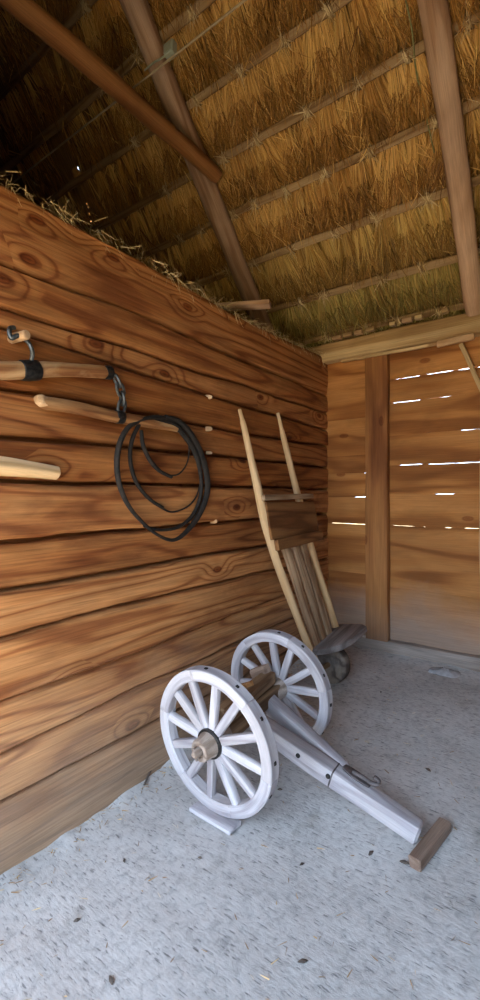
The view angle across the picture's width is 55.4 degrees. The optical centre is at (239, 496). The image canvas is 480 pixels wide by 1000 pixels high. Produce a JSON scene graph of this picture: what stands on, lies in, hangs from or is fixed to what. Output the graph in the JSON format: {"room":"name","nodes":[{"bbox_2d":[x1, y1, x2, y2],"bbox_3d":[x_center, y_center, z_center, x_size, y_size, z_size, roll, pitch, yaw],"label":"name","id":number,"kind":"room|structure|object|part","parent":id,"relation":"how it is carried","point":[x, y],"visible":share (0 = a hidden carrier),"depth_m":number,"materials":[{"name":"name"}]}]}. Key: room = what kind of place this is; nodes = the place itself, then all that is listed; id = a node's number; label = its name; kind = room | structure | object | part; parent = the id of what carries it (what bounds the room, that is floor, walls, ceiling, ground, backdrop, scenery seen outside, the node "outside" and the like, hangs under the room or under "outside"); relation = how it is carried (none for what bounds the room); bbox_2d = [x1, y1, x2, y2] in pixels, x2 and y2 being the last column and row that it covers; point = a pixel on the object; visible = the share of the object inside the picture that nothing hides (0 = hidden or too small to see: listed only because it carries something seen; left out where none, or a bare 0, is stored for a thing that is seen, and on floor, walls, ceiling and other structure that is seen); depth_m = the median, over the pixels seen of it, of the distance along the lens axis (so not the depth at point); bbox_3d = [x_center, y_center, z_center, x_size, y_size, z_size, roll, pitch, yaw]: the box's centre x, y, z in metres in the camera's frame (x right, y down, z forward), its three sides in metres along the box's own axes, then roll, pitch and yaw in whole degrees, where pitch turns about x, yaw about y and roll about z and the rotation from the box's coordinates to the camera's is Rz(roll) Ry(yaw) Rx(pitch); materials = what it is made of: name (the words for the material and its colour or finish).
{"room":"farm building","nodes":[
{"label":"farm building","id":0,"kind":"room"},
{"bbox_2d":[0,184,328,874],"bbox_3d":[-0.578,0.149,2.443,0.232,2.828,4.460,0,0,36],"label":"wall","id":1,"kind":"structure","parent":0,"point":[99,612],"depth_m":2.25,"materials":[{"name":"brown wood"}]},
{"bbox_2d":[7,330,29,343],"bbox_3d":[-0.903,-0.631,1.821,0.164,0.044,0.044,0,0,29],"label":"peg","id":2,"kind":"object","parent":1,"relation":"attached to","point":[24,335],"visible":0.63,"depth_m":1.79,"materials":[{"name":"brown wood"}]},
{"bbox_2d":[0,325,114,380],"bbox_3d":[-0.849,-0.545,1.855,0.087,0.252,0.797,0,0,36],"label":"swingletree","id":3,"kind":"object","parent":2,"relation":"hanging from","point":[31,369],"visible":0.98,"depth_m":1.86,"materials":[{"name":"brown wood"}]},
{"bbox_2d":[113,373,126,411],"bbox_3d":[-0.576,-0.494,2.195,0.078,0.190,0.056,0,0,-43],"label":"chain","id":4,"kind":"object","parent":3,"relation":"hanging from","point":[119,384],"visible":0.94,"depth_m":2.18,"materials":[{"name":"metal"}]},
{"bbox_2d":[34,394,177,431],"bbox_3d":[-0.596,-0.389,2.200,0.067,0.071,0.823,0,0,36],"label":"swingletree","id":5,"kind":"object","parent":4,"relation":"hanging from","point":[44,402],"visible":0.98,"depth_m":2.08,"materials":[{"name":"brown wood"}]},
{"bbox_2d":[0,456,60,479],"bbox_3d":[-0.972,-0.124,1.682,0.064,0.102,0.668,0,0,36],"label":"pole","id":6,"kind":"object","parent":1,"relation":"attached to","point":[9,466],"visible":1,"depth_m":1.82,"materials":[{"name":"brown wood"}]},
{"bbox_2d":[114,415,210,541],"bbox_3d":[-0.393,-0.098,2.463,0.045,0.687,0.701,0,0,36],"label":"coil","id":7,"kind":"object","parent":1,"relation":"hanging from","point":[191,439],"visible":0.98,"depth_m":2.47,"materials":[{"name":"black rubber"}]},
{"bbox_2d":[205,426,211,430],"bbox_3d":[-0.191,-0.421,2.821,0.051,0.031,0.020,0,0,36],"label":"wooden peg","id":8,"kind":"object","parent":1,"relation":"attached to","point":[207,428],"visible":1,"depth_m":2.81,"materials":[{"name":"brown wood"}]},
{"bbox_3d":[-0.859,-1.172,2.679,0.786,0.135,4.310,0,0,36],"label":"trim","id":9,"kind":"structure","parent":1,"relation":"attached to","visible":0},
{"bbox_2d":[0,171,325,366],"bbox_3d":[-0.475,-1.235,2.883,0.731,0.243,3.615,0,0,36],"label":"straw","id":10,"kind":"object","parent":9,"relation":"on","point":[60,209],"visible":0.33,"depth_m":2.52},
{"bbox_2d":[214,299,270,310],"bbox_3d":[-0.007,-1.370,3.280,0.455,0.042,0.101,0,0,12],"label":"plank","id":11,"kind":"object","parent":10,"relation":"on","point":[254,304],"visible":0.66,"depth_m":3.24,"materials":[{"name":"brown wood"}]},
{"bbox_2d":[0,646,479,999],"bbox_3d":[0.038,1.381,1.999,7.100,0.259,4.670,0,0,36],"label":"floor","id":12,"kind":"structure","parent":0,"point":[181,922],"depth_m":1.76,"materials":[{"name":"grey concrete"}]},
{"bbox_2d":[109,975,112,984],"bbox_3d":[-0.401,1.499,1.419,0.014,0.009,0.033,0,0,-17],"label":"chip","id":13,"kind":"object","parent":12,"relation":"on","point":[110,976],"visible":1,"depth_m":1.42,"materials":[{"name":"wood"}]},
{"bbox_2d":[143,770,151,785],"bbox_3d":[-0.482,1.463,2.390,0.012,0.030,0.112,0,0,9],"label":"twig","id":14,"kind":"object","parent":12,"relation":"on","point":[148,775],"visible":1,"depth_m":2.38,"materials":[{"name":"brown wood"}]},
{"bbox_2d":[189,801,240,834],"bbox_3d":[-0.117,1.467,2.101,0.251,0.023,0.087,0,0,39],"label":"board","id":15,"kind":"object","parent":12,"relation":"on","point":[227,825],"visible":0.67,"depth_m":2.07,"materials":[{"name":"white wood"}]},
{"bbox_2d":[0,664,476,999],"bbox_3d":[0.665,1.405,1.959,2.455,0.201,3.262,0,0,36],"label":"litter","id":16,"kind":"object","parent":12,"relation":"on","point":[296,664],"visible":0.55,"depth_m":1.81,"materials":[{"name":"plant"}]},
{"bbox_2d":[160,629,423,843],"bbox_3d":[0.255,1.115,2.231,1.211,0.685,0.919,0,0,36],"label":"carriage","id":17,"kind":"object","parent":12,"relation":"on","point":[271,690],"visible":1,"depth_m":2.13,"materials":[{"name":"white wood"}]},
{"bbox_3d":[0.317,1.199,2.322,0.076,0.225,0.545,0,0,-40],"label":"brace arm","id":18,"kind":"part","parent":17,"relation":"part of","materials":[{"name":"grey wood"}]},
{"bbox_2d":[238,409,366,683],"bbox_3d":[0.448,0.361,3.287,1.038,1.997,0.461,0,0,-18],"label":"hand truck","id":19,"kind":"object","parent":12,"relation":"on","point":[294,525],"visible":0.94,"depth_m":3.25,"materials":[{"name":"brown wood"}]},
{"bbox_3d":[0.356,-0.001,3.271,0.035,0.049,0.700,0,0,36],"label":"rail","id":20,"kind":"part","parent":19,"relation":"part of","materials":[{"name":"brown wood"}]},
{"bbox_3d":[0.431,0.305,3.260,0.049,0.096,0.662,0,0,36],"label":"rail","id":21,"kind":"part","parent":19,"relation":"part of","materials":[{"name":"brown wood"}]},
{"bbox_3d":[0.717,1.031,3.320,0.285,0.144,0.525,0,0,36],"label":"headboard","id":22,"kind":"part","parent":19,"relation":"part of","materials":[{"name":"grey wood"}]},
{"bbox_2d":[298,958,307,963],"bbox_3d":[0.202,1.490,1.468,0.036,0.007,0.015,0,0,-23],"label":"chip","id":23,"kind":"object","parent":12,"relation":"on","point":[302,960],"visible":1,"depth_m":1.47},
{"bbox_2d":[399,860,408,864],"bbox_3d":[0.661,1.463,1.831,0.041,0.008,0.018,0,0,36],"label":"chip","id":24,"kind":"object","parent":12,"relation":"on","point":[405,862],"visible":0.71,"depth_m":1.83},
{"bbox_2d":[408,817,451,871],"bbox_3d":[0.787,1.430,1.887,0.292,0.063,0.054,0,0,-43],"label":"wood block","id":25,"kind":"object","parent":12,"relation":"on","point":[419,857],"visible":1,"depth_m":1.86,"materials":[{"name":"brown wood"}]},
{"bbox_2d":[428,667,460,677],"bbox_3d":[1.534,1.302,3.429,0.256,0.039,0.156,0,0,36],"label":"clod","id":26,"kind":"object","parent":12,"relation":"on","point":[441,671],"visible":1,"depth_m":3.39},
{"bbox_2d":[0,0,479,343],"bbox_3d":[0.572,-2.949,2.728,7.100,3.214,2.984,0,0,36],"label":"ceiling","id":27,"kind":"structure","parent":0,"point":[62,156],"depth_m":3.73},
{"bbox_2d":[0,0,97,100],"bbox_3d":[0.157,-3.403,2.247,6.801,0.155,0.149,0,0,36],"label":"batten","id":28,"kind":"object","parent":27,"relation":"attached to","point":[69,23],"visible":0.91,"depth_m":3.50,"materials":[{"name":"brown wood"}]},
{"bbox_2d":[0,0,215,177],"bbox_3d":[0.318,-3.115,2.467,6.801,0.174,0.149,0,0,36],"label":"batten","id":29,"kind":"object","parent":27,"relation":"attached to","point":[96,93],"visible":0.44,"depth_m":3.53,"materials":[{"name":"brown wood"}]},
{"bbox_2d":[6,0,246,187],"bbox_3d":[0.371,-2.851,2.369,6.600,0.018,0.019,0,0,36],"label":"batten","id":30,"kind":"object","parent":27,"relation":"hanging from","point":[242,1],"visible":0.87,"depth_m":3.08,"materials":[{"name":"brown wood"}]},
{"bbox_2d":[38,0,351,208],"bbox_3d":[0.472,-2.823,2.677,6.800,0.168,0.153,0,0,36],"label":"batten","id":31,"kind":"object","parent":27,"relation":"attached to","point":[325,13],"visible":0.8,"depth_m":3.13,"materials":[{"name":"brown wood"}]},
{"bbox_2d":[405,0,434,152],"bbox_3d":[1.000,-2.549,2.621,0.046,0.746,0.710,0,0,43],"label":"twine","id":32,"kind":"object","parent":31,"relation":"hanging from","point":[408,12],"visible":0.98,"depth_m":2.65,"materials":[{"name":"brown fabric"}]},
{"bbox_2d":[119,0,275,335],"bbox_3d":[-0.505,-2.898,3.248,0.191,2.994,2.819,0,0,36],"label":"rafter","id":33,"kind":"object","parent":27,"relation":"attached to","point":[138,13],"visible":0.73,"depth_m":3.35,"materials":[{"name":"brown wood"}]},
{"bbox_2d":[0,0,221,182],"bbox_3d":[-1.305,-2.501,2.095,0.144,0.157,3.646,0,0,38],"label":"beam","id":34,"kind":"structure","parent":33,"relation":"attached to","point":[28,13],"depth_m":2.68,"materials":[{"name":"brown wood"}]},
{"bbox_2d":[144,38,176,70],"bbox_3d":[-0.548,-2.905,3.035,0.310,0.086,0.061,0,0,36],"label":"junction box","id":35,"kind":"object","parent":33,"relation":"attached to","point":[170,47],"visible":0.99,"depth_m":2.95,"materials":[{"name":"grey plastic"}]},
{"bbox_3d":[-0.469,-2.900,2.946,0.064,0.062,0.010,0,0,36],"label":"lid","id":36,"kind":"part","parent":35,"relation":"part of","materials":[{"name":"grey plastic"}]},
{"bbox_2d":[0,0,479,347],"bbox_3d":[0.475,-2.545,3.119,5.896,2.535,2.294,0,0,36],"label":"straw","id":37,"kind":"object","parent":27,"relation":"attached to","point":[234,34],"visible":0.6,"depth_m":3.33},
{"bbox_2d":[86,0,479,234],"bbox_3d":[0.629,-2.550,2.891,6.801,0.180,0.138,0,0,36],"label":"batten","id":38,"kind":"object","parent":27,"relation":"attached to","point":[402,56],"visible":0.81,"depth_m":3.05,"materials":[{"name":"brown wood"}]},
{"bbox_2d":[133,85,479,260],"bbox_3d":[0.775,-2.284,3.090,6.801,0.164,0.144,0,0,36],"label":"batten","id":39,"kind":"object","parent":27,"relation":"attached to","point":[433,124],"visible":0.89,"depth_m":3.27,"materials":[{"name":"brown wood"}]},
{"bbox_2d":[186,174,479,290],"bbox_3d":[0.935,-1.996,3.309,6.801,0.164,0.147,0,0,36],"label":"batten","id":40,"kind":"object","parent":27,"relation":"attached to","point":[374,218],"visible":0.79,"depth_m":3.47,"materials":[{"name":"brown wood"}]},
{"bbox_2d":[238,238,479,321],"bbox_3d":[1.107,-1.679,3.545,6.801,0.154,0.148,0,0,36],"label":"batten","id":41,"kind":"object","parent":27,"relation":"attached to","point":[431,264],"visible":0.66,"depth_m":3.64,"materials":[{"name":"brown wood"}]},
{"bbox_2d":[290,302,463,346],"bbox_3d":[1.251,-1.414,3.741,6.800,0.169,0.156,0,0,36],"label":"batten","id":42,"kind":"object","parent":27,"relation":"attached to","point":[398,321],"visible":0.38,"depth_m":3.78,"materials":[{"name":"brown wood"}]},
{"bbox_2d":[318,336,479,655],"bbox_3d":[1.358,0.040,3.803,7.100,2.568,0.049,0,0,36],"label":"wall","id":43,"kind":"structure","parent":0,"point":[435,568],"depth_m":3.72,"materials":[{"name":"brown wood"}]},
{"bbox_2d":[365,355,389,641],"bbox_3d":[1.164,0.003,3.874,0.200,2.406,0.075,0,0,36],"label":"timber post","id":44,"kind":"object","parent":43,"relation":"attached to","point":[377,369],"visible":0.98,"depth_m":3.84,"materials":[{"name":"brown wood"}]},
{"bbox_2d":[305,313,479,364],"bbox_3d":[1.335,-1.278,3.771,7.100,0.239,0.178,0,0,36],"label":"wall plate","id":45,"kind":"object","parent":43,"relation":"on","point":[460,328],"visible":0.61,"depth_m":3.68,"materials":[{"name":"brown wood"}]},
{"bbox_2d":[332,335,342,340],"bbox_3d":[0.856,-1.396,4.015,0.079,0.033,0.049,0,0,36],"label":"wood packing","id":46,"kind":"object","parent":45,"relation":"on","point":[338,337],"visible":1,"depth_m":4.00,"materials":[{"name":"brown wood"}]},
{"bbox_2d":[343,331,353,338],"bbox_3d":[0.937,-1.402,3.954,0.083,0.037,0.052,0,0,36],"label":"wood packing","id":47,"kind":"object","parent":45,"relation":"on","point":[348,334],"visible":1,"depth_m":3.94,"materials":[{"name":"brown wood"}]},
{"bbox_2d":[354,329,363,335],"bbox_3d":[1.013,-1.402,3.899,0.070,0.034,0.051,0,0,36],"label":"wood packing","id":48,"kind":"object","parent":45,"relation":"on","point":[357,332],"visible":1,"depth_m":3.88,"materials":[{"name":"brown wood"}]},
{"bbox_2d":[365,326,375,332],"bbox_3d":[1.097,-1.407,3.839,0.077,0.036,0.051,0,0,36],"label":"wood packing","id":49,"kind":"object","parent":45,"relation":"on","point":[369,329],"visible":1,"depth_m":3.82,"materials":[{"name":"brown wood"}]},
{"bbox_2d":[389,321,396,326],"bbox_3d":[1.247,-1.410,3.728,0.050,0.032,0.051,0,0,36],"label":"wood packing","id":50,"kind":"object","parent":45,"relation":"on","point":[391,324],"visible":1,"depth_m":3.71,"materials":[{"name":"brown wood"}]},
{"bbox_2d":[402,317,412,323],"bbox_3d":[1.340,-1.415,3.662,0.078,0.032,0.050,0,0,36],"label":"wood packing","id":51,"kind":"object","parent":45,"relation":"on","point":[408,319],"visible":1,"depth_m":3.65,"materials":[{"name":"brown wood"}]},
{"bbox_2d":[414,314,422,320],"bbox_3d":[1.412,-1.416,3.607,0.058,0.033,0.052,0,0,36],"label":"wood packing","id":52,"kind":"object","parent":45,"relation":"on","point":[416,317],"visible":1,"depth_m":3.59,"materials":[{"name":"brown wood"}]},
{"bbox_2d":[441,307,448,314],"bbox_3d":[1.569,-1.424,3.492,0.050,0.042,0.050,0,0,36],"label":"wood packing","id":53,"kind":"object","parent":45,"relation":"on","point":[445,310],"visible":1,"depth_m":3.48,"materials":[{"name":"brown wood"}]},
{"bbox_2d":[417,0,479,316],"bbox_3d":[0.906,-2.856,2.268,0.158,3.058,2.880,0,0,37],"label":"rafter","id":54,"kind":"object","parent":45,"relation":"on","point":[435,18],"visible":1,"depth_m":2.74,"materials":[{"name":"brown wood"}]},
{"bbox_2d":[351,635,479,671],"bbox_3d":[1.337,1.275,3.774,7.100,0.161,0.110,0,0,36],"label":"baseboard","id":55,"kind":"structure","parent":43,"relation":"attached to","point":[457,659],"depth_m":3.63,"materials":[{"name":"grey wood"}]},
{"bbox_2d":[459,343,479,390],"bbox_3d":[1.780,-0.863,3.415,0.267,0.616,0.034,0,0,33],"label":"brace lath","id":56,"kind":"object","parent":43,"relation":"attached to","point":[462,347],"visible":1,"depth_m":3.43,"materials":[{"name":"brown wood"}]},
{"bbox_2d":[479,509,479,565],"bbox_3d":[1.813,0.165,3.404,0.061,0.911,0.037,0,0,36],"label":"wooden stave","id":57,"kind":"object","parent":43,"relation":"attached to","point":[479,509],"visible":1,"depth_m":3.41,"materials":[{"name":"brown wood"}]},
{"bbox_2d":[344,523,478,528],"bbox_3d":[0.000,1.465,0.000,80.000,0.130,120.000,0,0,36],"label":"ground","id":58,"kind":"structure","parent":0,"point":[344,523],"depth_m":20.98,"materials":[{"name":"white"}]}
]}

